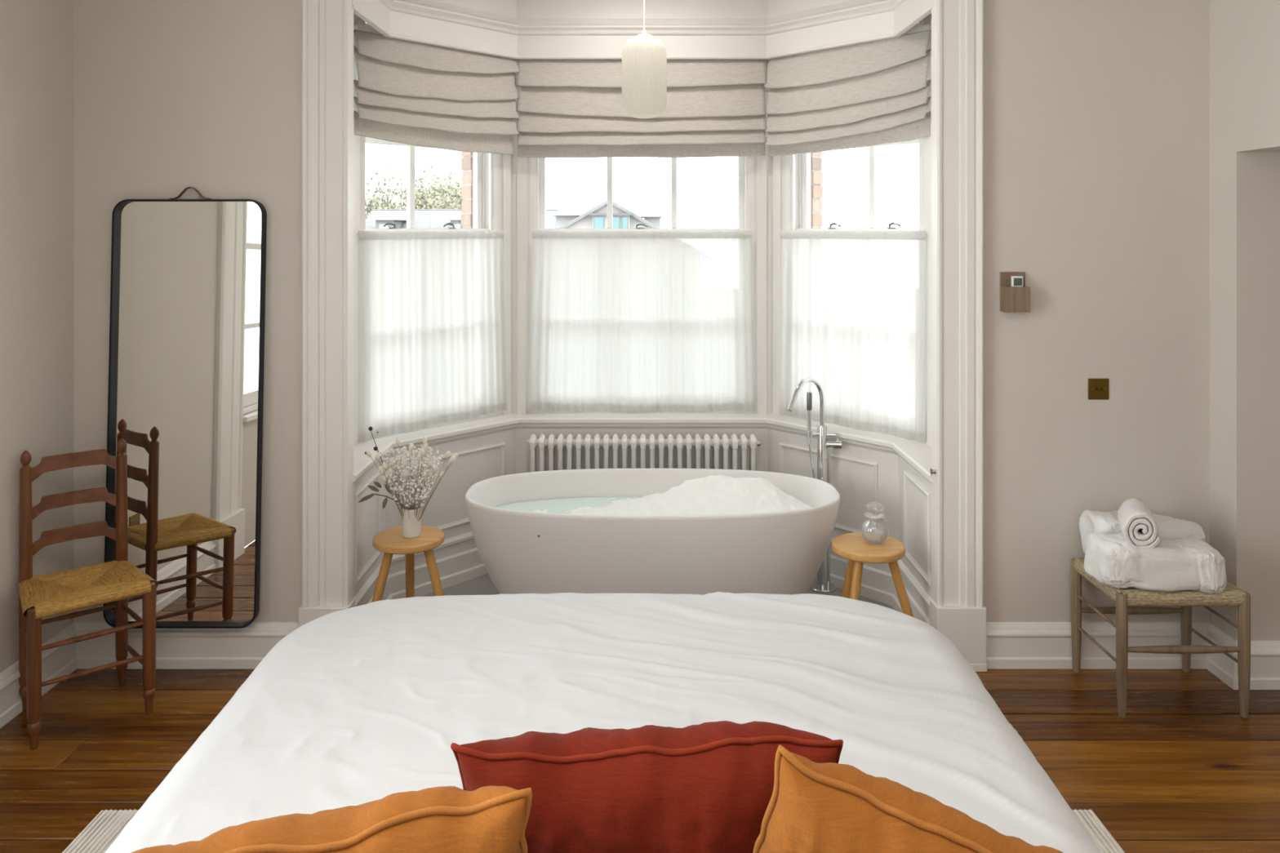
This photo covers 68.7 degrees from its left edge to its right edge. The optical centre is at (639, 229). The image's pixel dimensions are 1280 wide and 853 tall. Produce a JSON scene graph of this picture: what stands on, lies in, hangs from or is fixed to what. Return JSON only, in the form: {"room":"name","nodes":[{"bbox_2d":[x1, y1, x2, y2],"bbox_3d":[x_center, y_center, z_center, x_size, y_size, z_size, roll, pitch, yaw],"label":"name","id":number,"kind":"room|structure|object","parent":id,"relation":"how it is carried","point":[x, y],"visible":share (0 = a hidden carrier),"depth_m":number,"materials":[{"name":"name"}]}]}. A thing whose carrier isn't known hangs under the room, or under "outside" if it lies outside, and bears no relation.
{"room":"hotel room","nodes":[
{"label":"hotel room","id":0,"kind":"room"},
{"bbox_2d":[0,0,73,672],"bbox_3d":[-2.326,0.155,0.940,0.200,3.120,5.480,0,0,0],"label":"wall","id":1,"kind":"structure","parent":0,"point":[37,36],"depth_m":3.45,"materials":[{"name":"beige paint"}]},
{"bbox_2d":[0,622,76,728],"bbox_3d":[-2.211,1.630,3.045,0.030,0.170,1.270,0,0,0],"label":"baseboard","id":2,"kind":"structure","parent":1,"relation":"attached to","point":[60,661],"depth_m":3.47,"materials":[{"name":"white paint"}]},
{"bbox_2d":[353,455,386,597],"bbox_3d":[-1.270,1.357,4.029,0.220,0.715,0.658,0,0,0],"label":"wall","id":3,"kind":"structure","parent":0,"point":[367,510],"depth_m":3.99,"materials":[{"name":"white paint"}]},
{"bbox_2d":[354,471,381,585],"bbox_3d":[-1.155,1.260,3.980,0.012,0.370,0.360,0,0,0],"label":"trim","id":4,"kind":"structure","parent":3,"relation":"attached to","point":[357,577],"depth_m":3.90,"materials":[{"name":"white paint"}]},
{"bbox_2d":[353,13,529,447],"bbox_3d":[-1.031,-0.203,4.498,0.483,2.405,1.476,0,0,43],"label":"wall","id":5,"kind":"structure","parent":0,"point":[513,171],"depth_m":4.91,"materials":[{"name":"white paint"}]},
{"bbox_2d":[365,22,497,438],"bbox_3d":[-1.109,0.013,4.577,0.162,1.915,0.924,0,0,43],"label":"window","id":6,"kind":"structure","parent":5,"relation":"in","point":[485,165],"depth_m":4.84,"materials":[{"name":"white paint"}]},
{"bbox_2d":[353,23,519,154],"bbox_3d":[-0.970,-0.648,4.487,0.090,0.534,0.953,0,0,42],"label":"blind","id":7,"kind":"object","parent":6,"relation":"attached to","point":[408,92],"visible":0.99,"depth_m":4.45,"materials":[{"name":"beige fabric"}]},
{"bbox_2d":[356,230,506,442],"bbox_3d":[-0.981,0.484,4.523,0.038,0.957,0.855,0,0,43],"label":"cafe curtain","id":8,"kind":"object","parent":5,"relation":"hanging from","point":[431,333],"visible":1,"depth_m":4.48,"materials":[{"name":"white fabric"}]},
{"bbox_2d":[386,429,515,539],"bbox_3d":[-0.978,1.357,4.632,0.220,0.715,0.948,0,0,43],"label":"wall","id":9,"kind":"structure","parent":0,"point":[446,504],"depth_m":4.57,"materials":[{"name":"white paint"}]},
{"bbox_2d":[406,442,505,530],"bbox_3d":[-0.885,1.268,4.562,0.012,0.355,0.580,0,0,43],"label":"trim","id":10,"kind":"structure","parent":9,"relation":"attached to","point":[502,446],"depth_m":4.61,"materials":[{"name":"white paint"}]},
{"bbox_2d":[0,573,1279,852],"bbox_3d":[0.346,1.745,1.550,5.185,0.061,6.700,0,0,0],"label":"floor","id":11,"kind":"structure","parent":0,"point":[1183,771],"depth_m":3.10,"materials":[{"name":"brown wood"}]},
{"bbox_2d":[17,438,158,750],"bbox_3d":[-1.969,1.252,3.319,0.405,0.926,0.367,0,0,-41],"label":"chair","id":12,"kind":"object","parent":11,"relation":"on","point":[118,580],"visible":1,"depth_m":3.32,"materials":[{"name":"brown wood"}]},
{"bbox_2d":[371,524,444,602],"bbox_3d":[-0.933,1.489,3.896,0.376,0.449,0.367,0,0,0],"label":"stool","id":13,"kind":"object","parent":11,"relation":"on","point":[390,541],"visible":0.75,"depth_m":3.81,"materials":[{"name":"brown wood"}]},
{"bbox_2d":[402,504,421,537],"bbox_3d":[-0.942,1.206,3.865,0.076,0.116,0.076,0,0,0],"label":"vase","id":14,"kind":"object","parent":13,"relation":"on","point":[411,526],"visible":0.89,"depth_m":3.83,"materials":[{"name":"beige ceramic"}]},
{"bbox_2d":[358,481,404,508],"bbox_3d":[-1.057,1.087,3.824,0.186,0.112,0.026,0,0,0],"label":"stalk","id":15,"kind":"object","parent":14,"relation":"in","point":[377,484],"visible":1,"depth_m":3.82,"materials":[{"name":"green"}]},
{"bbox_2d":[364,426,402,509],"bbox_3d":[-1.039,1.012,3.844,0.178,0.407,0.021,0,0,-9],"label":"twig","id":16,"kind":"object","parent":14,"relation":"in","point":[375,448],"visible":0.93,"depth_m":3.83,"materials":[{"name":"brown plant"}]},
{"bbox_2d":[364,449,402,516],"bbox_3d":[-1.046,1.055,3.838,0.158,0.321,0.026,0,0,-22],"label":"grass stem","id":17,"kind":"object","parent":14,"relation":"in","point":[367,452],"visible":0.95,"depth_m":3.81,"materials":[{"name":"beige plant"}]},
{"bbox_2d":[374,454,400,511],"bbox_3d":[-1.035,1.073,3.872,0.131,0.286,0.028,0,0,0],"label":"grass stem","id":18,"kind":"object","parent":14,"relation":"in","point":[376,455],"visible":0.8,"depth_m":3.87,"materials":[{"name":"beige plant"}]},
{"bbox_2d":[377,466,399,509],"bbox_3d":[-1.017,1.087,3.825,0.113,0.257,0.025,0,0,-38],"label":"grass stem","id":19,"kind":"object","parent":14,"relation":"in","point":[380,469],"visible":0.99,"depth_m":3.80,"materials":[{"name":"beige plant"}]},
{"bbox_2d":[380,475,403,519],"bbox_3d":[-1.002,1.103,3.810,0.107,0.225,0.025,0,0,-31],"label":"grass stem","id":20,"kind":"object","parent":14,"relation":"in","point":[384,478],"visible":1,"depth_m":3.79,"materials":[{"name":"beige plant"}]},
{"bbox_2d":[382,462,404,517],"bbox_3d":[-0.996,1.078,3.805,0.105,0.275,0.027,0,0,-36],"label":"grass stem","id":21,"kind":"object","parent":14,"relation":"in","point":[385,466],"visible":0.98,"depth_m":3.78,"materials":[{"name":"beige plant"}]},
{"bbox_2d":[387,467,403,515],"bbox_3d":[-0.988,1.089,3.812,0.088,0.252,0.030,0,0,-33],"label":"grass stem","id":22,"kind":"object","parent":14,"relation":"in","point":[390,469],"visible":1,"depth_m":3.79,"materials":[{"name":"beige plant"}]},
{"bbox_2d":[388,457,404,511],"bbox_3d":[-0.982,1.068,3.805,0.091,0.294,0.029,0,0,-42],"label":"grass stem","id":23,"kind":"object","parent":14,"relation":"in","point":[391,463],"visible":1,"depth_m":3.78,"materials":[{"name":"beige plant"}]},
{"bbox_2d":[389,448,404,508],"bbox_3d":[-1.006,1.062,3.887,0.084,0.307,0.034,0,0,0],"label":"grass stem","id":24,"kind":"object","parent":14,"relation":"in","point":[391,451],"visible":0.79,"depth_m":3.88,"materials":[{"name":"beige plant"}]},
{"bbox_2d":[395,436,407,509],"bbox_3d":[-0.973,1.027,3.814,0.024,0.377,0.077,0,0,17],"label":"grass stem","id":25,"kind":"object","parent":14,"relation":"in","point":[397,440],"visible":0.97,"depth_m":3.79,"materials":[{"name":"beige plant"}]},
{"bbox_2d":[403,470,409,517],"bbox_3d":[-0.941,1.090,3.792,0.028,0.250,0.095,0,0,0],"label":"grass stem","id":26,"kind":"object","parent":14,"relation":"in","point":[406,474],"visible":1,"depth_m":3.76,"materials":[{"name":"beige plant"}]},
{"bbox_2d":[407,452,411,476],"bbox_3d":[-0.939,1.061,3.833,0.024,0.309,0.041,0,0,21],"label":"grass stem","id":27,"kind":"object","parent":14,"relation":"in","point":[410,453],"visible":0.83,"depth_m":3.82,"materials":[{"name":"beige plant"}]},
{"bbox_2d":[383,450,437,513],"bbox_3d":[-0.957,1.062,3.866,0.232,0.306,0.157,0,0,0],"label":"stems","id":28,"kind":"object","parent":14,"relation":"in","point":[394,451],"visible":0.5,"depth_m":3.85,"materials":[{"name":"beige plant"}]},
{"bbox_2d":[408,442,414,510],"bbox_3d":[-0.923,1.038,3.807,0.030,0.355,0.077,0,0,0],"label":"grass stem","id":29,"kind":"object","parent":14,"relation":"in","point":[411,446],"visible":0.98,"depth_m":3.78,"materials":[{"name":"beige plant"}]},
{"bbox_2d":[413,454,421,515],"bbox_3d":[-0.910,1.060,3.803,0.024,0.310,0.089,0,0,-40],"label":"grass stem","id":30,"kind":"object","parent":14,"relation":"in","point":[419,457],"visible":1,"depth_m":3.78,"materials":[{"name":"beige plant"}]},
{"bbox_2d":[415,448,425,515],"bbox_3d":[-0.900,1.047,3.793,0.027,0.336,0.111,0,0,-37],"label":"grass stem","id":31,"kind":"object","parent":14,"relation":"in","point":[422,451],"visible":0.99,"depth_m":3.76,"materials":[{"name":"beige plant"}]},
{"bbox_2d":[416,443,427,515],"bbox_3d":[-0.895,1.038,3.800,0.105,0.355,0.025,0,0,44],"label":"grass stem","id":32,"kind":"object","parent":14,"relation":"in","point":[425,447],"visible":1,"depth_m":3.77,"materials":[{"name":"beige plant"}]},
{"bbox_2d":[416,435,427,513],"bbox_3d":[-0.888,1.024,3.817,0.028,0.382,0.092,0,0,-34],"label":"grass stem","id":33,"kind":"object","parent":14,"relation":"in","point":[424,438],"visible":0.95,"depth_m":3.79,"materials":[{"name":"beige plant"}]},
{"bbox_2d":[418,461,432,508],"bbox_3d":[-0.886,1.083,3.859,0.076,0.265,0.029,0,0,0],"label":"grass stem","id":34,"kind":"object","parent":14,"relation":"in","point":[429,463],"visible":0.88,"depth_m":3.85,"materials":[{"name":"beige plant"}]},
{"bbox_2d":[417,465,438,519],"bbox_3d":[-0.863,1.081,3.805,0.024,0.269,0.142,0,0,-45],"label":"grass stem","id":35,"kind":"object","parent":14,"relation":"in","point":[435,468],"visible":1,"depth_m":3.76,"materials":[{"name":"beige plant"}]},
{"bbox_2d":[421,458,439,514],"bbox_3d":[-0.867,1.078,3.857,0.097,0.276,0.026,0,0,0],"label":"grass stem","id":36,"kind":"object","parent":14,"relation":"in","point":[437,460],"visible":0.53,"depth_m":3.85,"materials":[{"name":"beige plant"}]},
{"bbox_2d":[424,471,444,507],"bbox_3d":[-0.856,1.099,3.827,0.131,0.233,0.027,0,0,14],"label":"grass stem","id":37,"kind":"object","parent":14,"relation":"in","point":[442,473],"visible":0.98,"depth_m":3.81,"materials":[{"name":"beige plant"}]},
{"bbox_2d":[422,451,450,512],"bbox_3d":[-0.840,1.058,3.839,0.154,0.315,0.026,0,0,22],"label":"grass stem","id":38,"kind":"object","parent":14,"relation":"in","point":[448,453],"visible":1,"depth_m":3.82,"materials":[{"name":"beige plant"}]},
{"bbox_2d":[418,454,455,519],"bbox_3d":[-0.827,1.060,3.805,0.204,0.311,0.027,0,0,31],"label":"grass stem","id":39,"kind":"object","parent":14,"relation":"in","point":[452,459],"visible":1,"depth_m":3.76,"materials":[{"name":"beige plant"}]},
{"bbox_2d":[419,461,454,519],"bbox_3d":[-0.834,1.070,3.811,0.185,0.292,0.031,0,0,19],"label":"grass stem","id":40,"kind":"object","parent":14,"relation":"in","point":[451,464],"visible":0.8,"depth_m":3.80,"materials":[{"name":"beige plant"}]},
{"bbox_2d":[421,453,458,516],"bbox_3d":[-0.830,1.067,3.857,0.170,0.296,0.028,0,0,0],"label":"grass stem","id":41,"kind":"object","parent":14,"relation":"in","point":[455,454],"visible":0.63,"depth_m":3.85,"materials":[{"name":"beige plant"}]},
{"bbox_3d":[-0.957,1.102,3.941,0.027,0.227,0.099,0,0,0],"label":"grass stem","id":42,"kind":"object","parent":14,"relation":"in","visible":0},
{"bbox_2d":[377,444,444,507],"bbox_3d":[-0.939,1.015,3.850,0.291,0.294,0.161,0,0,0],"label":"florets","id":43,"kind":"object","parent":42,"relation":"attached to","point":[411,490],"visible":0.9,"depth_m":3.81,"materials":[{"name":"white plant"}]},
{"bbox_2d":[62,808,1124,852],"bbox_3d":[-0.126,1.707,1.473,2.902,0.014,2.549,0,0,0],"label":"rug","id":44,"kind":"object","parent":11,"relation":"on","point":[103,830],"visible":0.06,"depth_m":2.64,"materials":[{"name":"beige fabric"}]},
{"bbox_3d":[-0.075,1.197,1.650,1.690,1.004,2.180,0,0,0],"label":"bed","id":45,"kind":"object","parent":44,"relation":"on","visible":0},
{"bbox_2d":[130,786,532,852],"bbox_3d":[-0.355,0.883,1.089,0.533,0.530,0.297,0,0,0],"label":"cushion","id":46,"kind":"object","parent":45,"relation":"on","point":[445,819],"visible":1,"depth_m":1.03,"materials":[{"name":"fabric"}]},
{"bbox_2d":[105,591,1101,852],"bbox_3d":[-0.069,1.283,1.717,1.960,0.390,2.433,0,0,0],"label":"duvet","id":47,"kind":"object","parent":45,"relation":"on","point":[369,702],"visible":0.54,"depth_m":2.20,"materials":[{"name":"white fabric"}]},
{"bbox_2d":[450,720,843,852],"bbox_3d":[0.009,0.903,1.326,0.530,0.442,0.272,0,0,0],"label":"cushion","id":48,"kind":"object","parent":47,"relation":"on","point":[705,787],"visible":0.69,"depth_m":1.23,"materials":[{"name":"red fabric"}]},
{"bbox_2d":[752,744,1062,852],"bbox_3d":[0.331,0.859,1.083,0.587,0.569,0.269,0,0,11],"label":"cushion","id":49,"kind":"object","parent":47,"relation":"on","point":[813,807],"visible":1,"depth_m":1.02,"materials":[{"name":"fabric"}]},
{"bbox_2d":[528,434,760,471],"bbox_3d":[0.046,1.376,4.735,1.217,0.678,0.100,0,0,0],"label":"radiator","id":50,"kind":"object","parent":11,"relation":"on","point":[743,442],"visible":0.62,"depth_m":4.69,"materials":[{"name":"white metal"}]},
{"bbox_2d":[465,468,839,595],"bbox_3d":[0.054,1.424,4.065,1.611,0.582,0.752,0,0,0],"label":"bathtub","id":51,"kind":"object","parent":11,"relation":"on","point":[521,552],"visible":0.72,"depth_m":3.76,"materials":[{"name":"white ceramic"}]},
{"bbox_2d":[496,496,643,514],"bbox_3d":[0.054,1.253,4.065,1.500,0.003,0.644,0,0,0],"label":"water","id":52,"kind":"object","parent":51,"relation":"in","point":[553,505],"visible":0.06,"depth_m":4.26,"materials":[{"name":"white liquid"}]},
{"bbox_2d":[532,474,812,515],"bbox_3d":[0.098,1.171,4.065,1.384,0.170,0.631,0,0,0],"label":"foam","id":53,"kind":"object","parent":52,"relation":"on","point":[711,495],"visible":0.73,"depth_m":4.02,"materials":[{"name":"white"}]},
{"bbox_2d":[786,377,841,594],"bbox_3d":[0.795,1.204,4.412,0.340,1.021,0.133,0,0,-30],"label":"tap","id":54,"kind":"object","parent":11,"relation":"on","point":[823,585],"visible":0.79,"depth_m":4.44,"materials":[{"name":"silver metal"}]},
{"bbox_2d":[831,532,913,617],"bbox_3d":[0.954,1.489,3.779,0.362,0.449,0.380,0,0,0],"label":"stool","id":55,"kind":"object","parent":11,"relation":"on","point":[853,547],"visible":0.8,"depth_m":3.73,"materials":[{"name":"brown wood"}]},
{"bbox_2d":[861,502,888,544],"bbox_3d":[0.950,1.186,3.785,0.111,0.157,0.110,0,0,0],"label":"glass jar","id":56,"kind":"object","parent":55,"relation":"on","point":[869,517],"visible":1,"depth_m":3.78,"materials":[{"name":"clear glass"}]},
{"bbox_2d":[1071,557,1250,718],"bbox_3d":[1.909,1.492,3.462,0.472,0.445,0.374,0,0,0],"label":"stool","id":57,"kind":"object","parent":11,"relation":"on","point":[1130,600],"visible":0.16,"depth_m":3.29,"materials":[{"name":"brown wood"}]},
{"bbox_2d":[1079,510,1205,554],"bbox_3d":[1.905,1.176,3.555,0.424,0.203,0.212,0,0,0],"label":"towel","id":58,"kind":"object","parent":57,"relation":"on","point":[1090,522],"visible":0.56,"depth_m":3.49,"materials":[{"name":"white fabric"}]},
{"bbox_2d":[1084,532,1226,593],"bbox_3d":[1.848,1.190,3.366,0.445,0.173,0.210,0,0,0],"label":"towel","id":59,"kind":"object","parent":57,"relation":"on","point":[1183,564],"visible":0.99,"depth_m":3.28,"materials":[{"name":"white fabric"}]},
{"bbox_2d":[1117,497,1160,548],"bbox_3d":[1.804,1.069,3.388,0.126,0.143,0.269,0,0,22],"label":"towel","id":60,"kind":"object","parent":59,"relation":"on","point":[1138,525],"visible":1,"depth_m":3.29,"materials":[{"name":"white fabric"}]},
{"bbox_2d":[515,59,766,157],"bbox_3d":[0.007,-0.642,4.840,1.285,0.546,0.089,0,0,0],"label":"blind","id":61,"kind":"object","parent":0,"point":[566,108],"visible":0.95,"depth_m":4.82,"materials":[{"name":"beige fabric"}]},
{"bbox_2d":[73,0,1209,622],"bbox_3d":[0.281,0.155,3.800,5.415,3.120,0.240,0,0,0],"label":"wall","id":62,"kind":"structure","parent":0,"point":[1096,113],"depth_m":3.68,"materials":[{"name":"beige paint"}]},
{"bbox_2d":[102,186,266,628],"bbox_3d":[-1.767,0.687,3.643,0.603,1.705,0.073,0,0,0],"label":"wall mirror","id":63,"kind":"object","parent":62,"relation":"attached to","point":[186,357],"visible":0.94,"depth_m":3.65,"materials":[{"name":"black paint"}]},
{"bbox_2d":[74,622,298,668],"bbox_3d":[-1.773,1.630,3.665,0.906,0.170,0.030,0,0,0],"label":"baseboard","id":64,"kind":"structure","parent":62,"relation":"attached to","point":[245,647],"depth_m":3.66,"materials":[{"name":"white paint"}]},
{"bbox_2d":[298,599,355,627],"bbox_3d":[-1.228,1.593,3.675,0.194,0.245,0.101,0,0,0],"label":"trim","id":65,"kind":"structure","parent":62,"relation":"attached to","point":[306,615],"depth_m":3.63,"materials":[{"name":"white paint"}]},
{"bbox_2d":[301,0,353,608],"bbox_3d":[-1.227,0.035,3.676,0.178,2.880,0.088,0,0,0],"label":"trim","id":66,"kind":"structure","parent":62,"relation":"attached to","point":[326,25],"depth_m":3.65,"materials":[{"name":"white paint"}]},
{"bbox_2d":[353,531,931,624],"bbox_3d":[0.010,1.605,4.268,2.340,0.220,1.135,0,0,0],"label":"baseboard","id":67,"kind":"structure","parent":62,"relation":"attached to","point":[458,559],"depth_m":4.37,"materials":[{"name":"white paint"}]},
{"bbox_2d":[929,468,936,475],"bbox_3d":[1.149,0.950,3.668,0.019,0.025,0.025,0,0,0],"label":"knob","id":68,"kind":"object","parent":62,"relation":"attached to","point":[931,471],"visible":1,"depth_m":3.66,"materials":[{"name":"silver metal"}]},
{"bbox_2d":[931,0,983,608],"bbox_3d":[1.247,0.035,3.676,0.178,2.880,0.088,0,0,0],"label":"trim","id":69,"kind":"structure","parent":62,"relation":"attached to","point":[957,25],"depth_m":3.65,"materials":[{"name":"white paint"}]},
{"bbox_2d":[929,599,986,671],"bbox_3d":[1.248,1.593,3.675,0.194,0.245,0.101,0,0,0],"label":"trim","id":70,"kind":"structure","parent":62,"relation":"attached to","point":[966,627],"depth_m":3.63,"materials":[{"name":"white paint"}]},
{"bbox_2d":[1000,271,1030,312],"bbox_3d":[1.462,0.245,3.651,0.097,0.154,0.058,0,0,0],"label":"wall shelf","id":71,"kind":"object","parent":62,"relation":"attached to","point":[1012,299],"visible":1,"depth_m":3.62,"materials":[{"name":"brown wood"}]},
{"bbox_2d":[1010,275,1022,286],"bbox_3d":[1.470,0.248,3.650,0.045,0.131,0.015,0,0,0],"label":"thermometer","id":72,"kind":"object","parent":71,"relation":"in","point":[1015,281],"visible":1,"depth_m":3.64,"materials":[{"name":"white plastic"}]},
{"bbox_2d":[986,622,1209,668],"bbox_3d":[1.790,1.630,3.665,0.899,0.170,0.030,0,0,0],"label":"baseboard","id":73,"kind":"structure","parent":62,"relation":"attached to","point":[1009,645],"depth_m":3.66,"materials":[{"name":"white paint"}]},
{"bbox_2d":[1088,378,1108,399],"bbox_3d":[1.801,0.628,3.671,0.082,0.083,0.018,0,0,0],"label":"light switch","id":74,"kind":"object","parent":62,"relation":"attached to","point":[1098,388],"visible":1,"depth_m":3.67,"materials":[{"name":"gold metal"}]},
{"bbox_2d":[431,0,852,18],"bbox_3d":[0.010,-1.242,4.277,2.390,0.325,1.155,0,0,0],"label":"ceiling","id":75,"kind":"structure","parent":0,"point":[517,9],"depth_m":4.82,"materials":[{"name":"white paint"}]},
{"bbox_2d":[351,0,933,59],"bbox_3d":[0.010,-0.980,4.264,2.338,0.210,1.129,0,0,0],"label":"trim","id":76,"kind":"structure","parent":75,"relation":"attached to","point":[430,22],"depth_m":4.70,"materials":[{"name":"white paint"}]},
{"bbox_2d":[515,429,768,473],"bbox_3d":[0.010,1.357,4.945,1.495,0.715,0.220,0,0,0],"label":"wall","id":77,"kind":"structure","parent":0,"point":[522,435],"depth_m":4.83,"materials":[{"name":"white paint"}]},
{"bbox_2d":[529,155,754,413],"bbox_3d":[0.010,0.013,5.004,1.178,1.915,0.162,0,0,0],"label":"window","id":78,"kind":"structure","parent":77,"relation":"in","point":[745,164],"depth_m":4.93,"materials":[{"name":"white paint"}]},
{"bbox_2d":[526,230,754,413],"bbox_3d":[0.002,0.482,4.871,1.185,0.954,0.040,0,0,0],"label":"cafe curtain","id":79,"kind":"object","parent":78,"relation":"hanging from","point":[621,321],"visible":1,"depth_m":4.88,"materials":[{"name":"white fabric"}]},
{"bbox_2d":[525,440,758,472],"bbox_3d":[0.010,1.268,4.830,1.200,0.355,0.012,0,0,0],"label":"trim","id":80,"kind":"structure","parent":77,"relation":"attached to","point":[527,448],"depth_m":4.83,"materials":[{"name":"white paint"}]},
{"bbox_2d":[351,413,933,484],"bbox_3d":[0.010,1.002,4.338,2.620,0.065,1.275,0,0,0],"label":"trim","id":81,"kind":"structure","parent":77,"relation":"attached to","point":[917,455],"depth_m":4.70,"materials":[{"name":"white paint"}]},
{"bbox_2d":[768,429,898,540],"bbox_3d":[0.998,1.357,4.632,0.220,0.715,0.948,0,0,-43],"label":"wall","id":82,"kind":"structure","parent":0,"point":[854,482],"depth_m":4.45,"materials":[{"name":"white paint"}]},
{"bbox_2d":[778,442,877,533],"bbox_3d":[0.905,1.268,4.562,0.012,0.355,0.580,0,0,-43],"label":"trim","id":83,"kind":"structure","parent":82,"relation":"attached to","point":[781,446],"depth_m":4.46,"materials":[{"name":"white paint"}]},
{"bbox_2d":[754,13,931,447],"bbox_3d":[1.051,-0.203,4.498,0.483,2.405,1.476,0,0,-43],"label":"wall","id":84,"kind":"structure","parent":0,"point":[769,171],"depth_m":4.90,"materials":[{"name":"white paint"}]},
{"bbox_2d":[785,22,919,435],"bbox_3d":[1.129,0.013,4.577,0.162,1.915,0.924,0,0,-43],"label":"window","id":85,"kind":"structure","parent":84,"relation":"in","point":[797,166],"depth_m":4.85,"materials":[{"name":"white paint"}]},
{"bbox_2d":[764,23,930,155],"bbox_3d":[0.978,-0.646,4.497,0.091,0.538,0.922,0,0,-43],"label":"blind","id":86,"kind":"object","parent":85,"relation":"attached to","point":[876,92],"visible":1,"depth_m":4.45,"materials":[{"name":"beige fabric"}]},
{"bbox_2d":[778,230,927,441],"bbox_3d":[1.002,0.483,4.517,0.033,0.956,0.845,0,0,-43],"label":"cafe curtain","id":87,"kind":"object","parent":84,"relation":"hanging from","point":[853,317],"visible":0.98,"depth_m":4.48,"materials":[{"name":"white fabric"}]},
{"bbox_2d":[898,456,931,597],"bbox_3d":[1.290,1.357,4.029,0.220,0.715,0.658,0,0,0],"label":"wall","id":88,"kind":"structure","parent":0,"point":[917,501],"depth_m":4.01,"materials":[{"name":"white paint"}]},
{"bbox_2d":[903,471,930,585],"bbox_3d":[1.175,1.260,3.980,0.012,0.370,0.360,0,0,0],"label":"trim","id":89,"kind":"structure","parent":88,"relation":"attached to","point":[927,578],"depth_m":3.94,"materials":[{"name":"white paint"}]},
{"bbox_2d":[1209,0,1279,640],"bbox_3d":[2.614,0.155,0.990,0.750,3.120,5.580,0,0,0],"label":"wall","id":90,"kind":"structure","parent":0,"point":[1245,34],"depth_m":3.51,"materials":[{"name":"beige paint"}]},
{"bbox_2d":[1206,622,1235,689],"bbox_3d":[2.224,1.630,3.582,0.030,0.170,0.196,0,0,0],"label":"baseboard","id":91,"kind":"structure","parent":90,"relation":"attached to","point":[1220,664],"depth_m":3.57,"materials":[{"name":"white paint"}]},
{"bbox_2d":[1233,640,1279,689],"bbox_3d":[2.534,1.630,3.499,0.650,0.170,0.030,0,0,0],"label":"baseboard","id":92,"kind":"structure","parent":90,"relation":"attached to","point":[1264,655],"depth_m":3.49,"materials":[{"name":"white paint"}]},
{"bbox_3d":[0.281,-1.465,1.600,5.415,0.120,7.100,0,0,0],"label":"ceiling","id":93,"kind":"structure","parent":0,"visible":0},
{"bbox_2d":[622,0,666,118],"bbox_3d":[0.018,-0.949,4.150,0.198,0.911,0.198,0,0,19],"label":"pendant lamp","id":94,"kind":"object","parent":93,"relation":"hanging from","point":[644,56],"visible":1,"depth_m":4.07,"materials":[{"name":"white glass"}]},
{"label":"outside","id":95,"kind":"structure","parent":0,"visible":0},
{"bbox_3d":[0.000,5.815,48.250,120.000,0.200,83.500,0,0,0],"label":"ground","id":96,"kind":"structure","parent":95,"visible":0},
{"bbox_2d":[365,165,416,219],"bbox_3d":[-12.856,1.359,45.263,5.296,8.770,6.598,0,0,0],"label":"tree","id":97,"kind":"object","parent":96,"relation":"on","point":[368,206],"visible":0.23,"depth_m":43.69,"materials":[{"name":"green plant"}]},
{"bbox_2d":[365,168,462,213],"bbox_3d":[-16.468,0.610,70.480,8.454,10.263,6.275,0,0,23],"label":"tree","id":98,"kind":"object","parent":96,"relation":"on","point":[443,192],"visible":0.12,"depth_m":70.34,"materials":[{"name":"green plant"}]},
{"bbox_2d":[371,164,462,208],"bbox_3d":[-13.692,0.767,60.910,5.701,9.989,6.829,0,0,38],"label":"tree","id":99,"kind":"object","parent":96,"relation":"on","point":[424,196],"visible":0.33,"depth_m":60.42,"materials":[{"name":"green plant"}]},
{"bbox_2d":[414,173,462,208],"bbox_3d":[-16.249,0.266,85.246,9.840,10.919,7.522,0,0,0],"label":"tree","id":100,"kind":"object","parent":96,"relation":"on","point":[460,184],"visible":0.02,"depth_m":83.59,"materials":[{"name":"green plant"}]},
{"bbox_2d":[365,208,558,228],"bbox_3d":[-7.468,2.432,40.000,7.948,6.566,8.000,0,0,0],"label":"house","id":101,"kind":"structure","parent":96,"relation":"on","point":[377,218],"depth_m":38.91,"materials":[{"name":"grey"}]},
{"bbox_2d":[552,200,662,228],"bbox_3d":[-0.984,2.376,32.425,6.534,6.679,6.150,0,0,0],"label":"house","id":102,"kind":"structure","parent":96,"relation":"on","point":[596,217],"depth_m":30.08,"materials":[{"name":"grey"}]},
{"bbox_2d":[666,213,668,228],"bbox_3d":[1.088,2.561,36.600,0.065,6.307,0.065,0,0,23],"label":"pole","id":103,"kind":"object","parent":96,"relation":"on","point":[667,214],"visible":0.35,"depth_m":36.57,"materials":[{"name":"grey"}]},
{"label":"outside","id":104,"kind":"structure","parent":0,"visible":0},
{"bbox_2d":[461,151,472,228],"bbox_3d":[-0.818,0.415,5.081,0.319,3.200,0.124,0,0,-37],"label":"brick pier","id":105,"kind":"structure","parent":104,"point":[467,160],"depth_m":4.97,"materials":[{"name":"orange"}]},
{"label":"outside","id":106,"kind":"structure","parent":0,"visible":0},
{"bbox_2d":[810,151,822,228],"bbox_3d":[0.839,0.415,5.081,0.319,3.200,0.124,0,0,37],"label":"brick pier","id":107,"kind":"structure","parent":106,"point":[816,175],"depth_m":4.97,"materials":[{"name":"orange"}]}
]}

